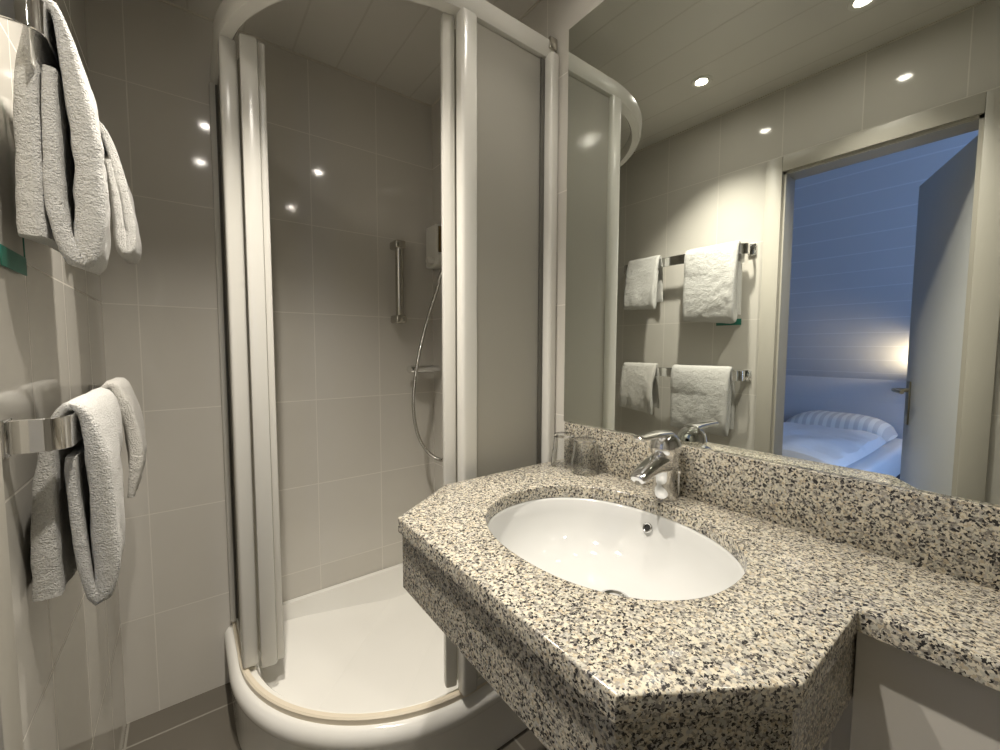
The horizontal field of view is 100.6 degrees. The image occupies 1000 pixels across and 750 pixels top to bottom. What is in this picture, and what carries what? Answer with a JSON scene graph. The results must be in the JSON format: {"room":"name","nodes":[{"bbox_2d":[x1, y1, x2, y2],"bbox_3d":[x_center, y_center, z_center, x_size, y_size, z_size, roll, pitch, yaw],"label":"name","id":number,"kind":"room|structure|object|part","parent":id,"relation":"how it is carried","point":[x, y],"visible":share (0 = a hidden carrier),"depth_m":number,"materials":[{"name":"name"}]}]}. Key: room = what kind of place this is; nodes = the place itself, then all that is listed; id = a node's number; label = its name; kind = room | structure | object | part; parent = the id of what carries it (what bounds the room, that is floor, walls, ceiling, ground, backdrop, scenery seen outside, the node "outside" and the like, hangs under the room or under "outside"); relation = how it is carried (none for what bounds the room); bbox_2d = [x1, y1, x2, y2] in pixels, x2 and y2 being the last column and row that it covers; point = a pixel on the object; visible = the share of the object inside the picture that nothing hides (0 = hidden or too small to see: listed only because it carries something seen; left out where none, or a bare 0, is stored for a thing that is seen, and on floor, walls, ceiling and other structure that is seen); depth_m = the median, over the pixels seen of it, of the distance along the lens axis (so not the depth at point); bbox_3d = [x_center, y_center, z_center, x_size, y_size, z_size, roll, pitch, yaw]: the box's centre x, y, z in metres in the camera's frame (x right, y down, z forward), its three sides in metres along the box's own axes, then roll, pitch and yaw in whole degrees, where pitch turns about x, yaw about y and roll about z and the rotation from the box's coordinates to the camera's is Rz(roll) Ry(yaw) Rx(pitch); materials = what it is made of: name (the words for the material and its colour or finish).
{"room":"hotel bathroom","nodes":[
{"label":"hotel bathroom","id":0,"kind":"room"},
{"bbox_2d":[0,0,126,749],"bbox_3d":[-0.422,0.058,0.141,0.100,2.355,2.826,-3,5,-37],"label":"wall","id":1,"kind":"structure","parent":0,"point":[69,647],"depth_m":0.73,"materials":[{"name":"tile"}]},
{"bbox_2d":[0,441,23,749],"bbox_3d":[-0.681,0.207,0.064,0.641,2.064,0.692,-3,5,-37],"label":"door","id":2,"kind":"structure","parent":1,"relation":"in","point":[11,734],"depth_m":0.52,"materials":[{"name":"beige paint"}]},
{"bbox_2d":[0,238,26,275],"bbox_3d":[-0.713,-0.314,0.611,0.019,0.319,0.115,-3,5,-37],"label":"card","id":3,"kind":"object","parent":1,"relation":"hanging from","point":[10,259],"visible":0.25,"depth_m":0.61,"materials":[{"name":"teal plastic"}]},
{"bbox_2d":[0,384,101,459],"bbox_3d":[-0.842,0.066,0.839,0.066,0.052,0.697,-3,5,-37],"label":"towel rail","id":4,"kind":"object","parent":1,"relation":"attached to","point":[26,436],"visible":0.59,"depth_m":0.57,"materials":[{"name":"silver metal"}]},
{"bbox_3d":[-0.666,0.085,0.558,0.008,0.052,0.036,-3,5,-37],"label":"wall plate","id":5,"kind":"part","parent":4,"relation":"part of","materials":[{"name":"silver metal"}]},
{"bbox_2d":[30,387,124,605],"bbox_3d":[-0.738,0.195,0.746,0.102,0.328,0.288,-3,5,-37],"label":"bath towel","id":6,"kind":"object","parent":4,"relation":"hanging from","point":[78,511],"visible":0.96,"depth_m":0.65,"materials":[{"name":"white fabric"}]},
{"bbox_2d":[101,377,146,497],"bbox_3d":[-0.936,0.146,1.025,0.093,0.273,0.212,-3,5,-37],"label":"hand towel","id":7,"kind":"object","parent":4,"relation":"hanging from","point":[131,413],"visible":0.62,"depth_m":0.97,"materials":[{"name":"white fabric"}]},
{"bbox_2d":[0,0,108,181],"bbox_3d":[-0.839,-0.504,0.800,0.066,0.052,0.692,-3,5,-37],"label":"towel rail","id":8,"kind":"object","parent":1,"relation":"attached to","point":[34,14],"visible":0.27,"depth_m":0.56,"materials":[{"name":"silver metal"}]},
{"bbox_2d":[29,28,35,68],"bbox_3d":[-0.638,-0.445,0.566,0.002,0.046,0.014,-3,5,-37],"label":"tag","id":9,"kind":"object","parent":8,"relation":"hanging from","point":[31,36],"visible":1,"depth_m":0.56,"materials":[{"name":"white"}]},
{"bbox_2d":[13,0,110,274],"bbox_3d":[-0.707,-0.349,0.690,0.099,0.374,0.252,-3,5,-37],"label":"bath towel","id":10,"kind":"object","parent":8,"relation":"hanging from","point":[62,194],"visible":1,"depth_m":0.60,"materials":[{"name":"white fabric"}]},
{"bbox_2d":[99,121,141,263],"bbox_3d":[-0.923,-0.416,0.978,0.105,0.283,0.190,-3,5,-37],"label":"hand towel","id":11,"kind":"object","parent":8,"relation":"hanging from","point":[126,234],"visible":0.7,"depth_m":0.92,"materials":[{"name":"white fabric"}]},
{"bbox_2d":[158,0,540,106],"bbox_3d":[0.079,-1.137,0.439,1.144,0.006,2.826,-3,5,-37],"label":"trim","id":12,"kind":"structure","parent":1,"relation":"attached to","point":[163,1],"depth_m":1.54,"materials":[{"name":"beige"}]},
{"bbox_2d":[84,0,433,723],"bbox_3d":[-0.845,-0.042,1.650,1.244,2.355,0.100,-3,5,-37],"label":"wall","id":13,"kind":"structure","parent":0,"point":[350,158],"depth_m":1.54,"materials":[{"name":"tile"}]},
{"bbox_2d":[390,240,406,323],"bbox_3d":[-0.446,-0.405,1.819,0.050,0.355,0.072,-3,5,-37],"label":"grab bar","id":14,"kind":"object","parent":13,"relation":"attached to","point":[397,246],"visible":1,"depth_m":1.79,"materials":[{"name":"grey metal"}]},
{"bbox_2d":[407,365,439,372],"bbox_3d":[-0.357,-0.028,1.891,0.153,0.037,0.104,-3,5,-37],"label":"shower mixer","id":15,"kind":"object","parent":13,"relation":"attached to","point":[422,368],"visible":0.77,"depth_m":1.85,"materials":[{"name":"silver metal"}]},
{"bbox_2d":[123,682,546,749],"bbox_3d":[0.071,1.250,0.593,1.344,0.080,3.026,-3,5,-37],"label":"floor","id":16,"kind":"structure","parent":0,"point":[206,720],"depth_m":1.36,"materials":[{"name":"tile"}]},
{"bbox_2d":[224,563,526,749],"bbox_3d":[-0.423,1.029,1.465,0.866,0.244,0.815,-3,5,-37],"label":"shower tray","id":17,"kind":"object","parent":16,"relation":"on","point":[361,667],"visible":0.82,"depth_m":1.34,"materials":[{"name":"white ceramic"}]},
{"bbox_2d":[209,0,558,695],"bbox_3d":[-0.426,-0.048,1.243,1.178,1.946,0.383,1,4,7],"label":"shower enclosure","id":18,"kind":"object","parent":17,"relation":"on","point":[500,76],"visible":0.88,"depth_m":1.22,"materials":[{"name":"white"}]},
{"bbox_3d":[-0.888,-0.036,1.373,0.006,1.862,0.236,-3,5,-37],"label":"panel glass","id":19,"kind":"part","parent":18,"relation":"part of","materials":[{"name":"clear glass"}]},
{"bbox_3d":[-0.832,-0.025,1.361,0.016,1.847,0.279,-3,5,-41],"label":"panel glass","id":20,"kind":"part","parent":18,"relation":"part of","materials":[{"name":"clear glass"}]},
{"bbox_3d":[-0.427,-0.990,1.182,1.167,0.060,0.381,1,4,7],"label":"head rail","id":21,"kind":"part","parent":18,"relation":"part of","materials":[{"name":"white"}]},
{"bbox_3d":[-0.017,-0.016,1.256,0.280,1.847,0.014,-3,5,-36],"label":"panel glass","id":22,"kind":"part","parent":18,"relation":"part of","materials":[{"name":"clear glass"}]},
{"bbox_3d":[0.028,-0.025,1.253,0.260,1.862,0.006,-3,5,-37],"label":"panel glass","id":23,"kind":"part","parent":18,"relation":"part of","materials":[{"name":"clear glass"}]},
{"bbox_2d":[165,0,536,104],"bbox_3d":[0.079,-1.170,0.436,1.344,0.060,3.026,-3,5,-37],"label":"ceiling","id":24,"kind":"structure","parent":0,"point":[394,45],"depth_m":1.47,"materials":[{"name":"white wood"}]},
{"bbox_2d":[432,0,852,749],"bbox_3d":[0.572,0.012,0.888,0.100,2.355,3.026,-3,5,-37],"label":"wall","id":25,"kind":"structure","parent":0,"point":[554,18],"depth_m":1.30,"materials":[{"name":"tile"}]},
{"bbox_2d":[412,268,442,461],"bbox_3d":[-0.236,-0.163,1.733,0.260,1.093,0.133,3,5,35],"label":"shower hose","id":26,"kind":"object","parent":25,"relation":"attached to","point":[422,444],"visible":0.44,"depth_m":1.76,"materials":[{"name":"silver metal"}]},
{"bbox_2d":[425,224,441,269],"bbox_3d":[-0.291,-0.571,1.842,0.087,0.180,0.123,-3,5,-37],"label":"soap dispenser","id":27,"kind":"object","parent":25,"relation":"attached to","point":[433,260],"visible":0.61,"depth_m":1.82,"materials":[{"name":"white plastic"}]},
{"bbox_2d":[398,422,999,749],"bbox_3d":[0.547,0.340,0.348,0.610,0.266,1.956,-3,5,-37],"label":"countertop","id":28,"kind":"structure","parent":25,"relation":"attached to","point":[765,661],"depth_m":0.58,"materials":[{"name":"stone"}]},
{"bbox_2d":[551,432,574,468],"bbox_3d":[0.189,0.219,1.224,0.077,0.095,0.077,-3,5,-37],"label":"tumbler","id":29,"kind":"object","parent":28,"relation":"on","point":[563,442],"visible":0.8,"depth_m":1.20,"materials":[{"name":"clear glass"}]},
{"bbox_2d":[571,436,598,475],"bbox_3d":[0.237,0.224,1.158,0.077,0.095,0.077,-3,5,-37],"label":"tumbler","id":30,"kind":"object","parent":28,"relation":"on","point":[584,462],"visible":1,"depth_m":1.13,"materials":[{"name":"clear glass"}]},
{"bbox_2d":[487,497,744,600],"bbox_3d":[0.197,0.400,0.816,0.447,0.150,0.541,-3,5,-37],"label":"washbasin","id":31,"kind":"object","parent":28,"relation":"in","point":[599,545],"visible":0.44,"depth_m":0.94,"materials":[{"name":"white ceramic"}]},
{"bbox_2d":[630,430,682,501],"bbox_3d":[0.355,0.208,0.940,0.156,0.164,0.069,-3,5,-37],"label":"mixer tap","id":32,"kind":"object","parent":28,"relation":"on","point":[662,465],"visible":1,"depth_m":0.93,"materials":[{"name":"silver metal"}]},
{"bbox_3d":[0.343,0.207,0.931,0.125,0.056,0.056,-3,5,-37],"label":"spout","id":33,"kind":"part","parent":32,"relation":"part of","materials":[{"name":"silver metal"}]},
{"bbox_3d":[0.342,0.137,0.925,0.122,0.020,0.042,-3,5,-37],"label":"lever","id":34,"kind":"part","parent":32,"relation":"part of","materials":[{"name":"silver metal"}]},
{"bbox_3d":[0.419,0.251,0.974,0.015,0.066,0.015,-3,5,-37],"label":"plug knob","id":35,"kind":"part","parent":32,"relation":"part of","materials":[{"name":"silver metal"}]},
{"bbox_2d":[564,0,999,506],"bbox_3d":[0.791,-0.384,0.483,0.007,1.162,1.951,-3,5,-37],"label":"wall mirror","id":36,"kind":"object","parent":25,"relation":"attached to","point":[783,216],"visible":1,"depth_m":0.79,"materials":[{"name":"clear mirror"}]},
{"bbox_2d":[564,422,999,589],"bbox_3d":[0.789,0.256,0.514,0.019,0.118,1.938,-3,5,-37],"label":"backsplash","id":37,"kind":"structure","parent":25,"relation":"attached to","point":[959,538],"depth_m":0.74,"materials":[{"name":"stone"}]},
{"bbox_2d":[850,631,999,749],"bbox_3d":[0.938,0.803,0.193,0.208,0.869,1.192,-3,5,-37],"label":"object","id":38,"kind":"structure","parent":25,"relation":"attached to","point":[902,700],"depth_m":0.53,"materials":[{"name":"grey"}]}
]}

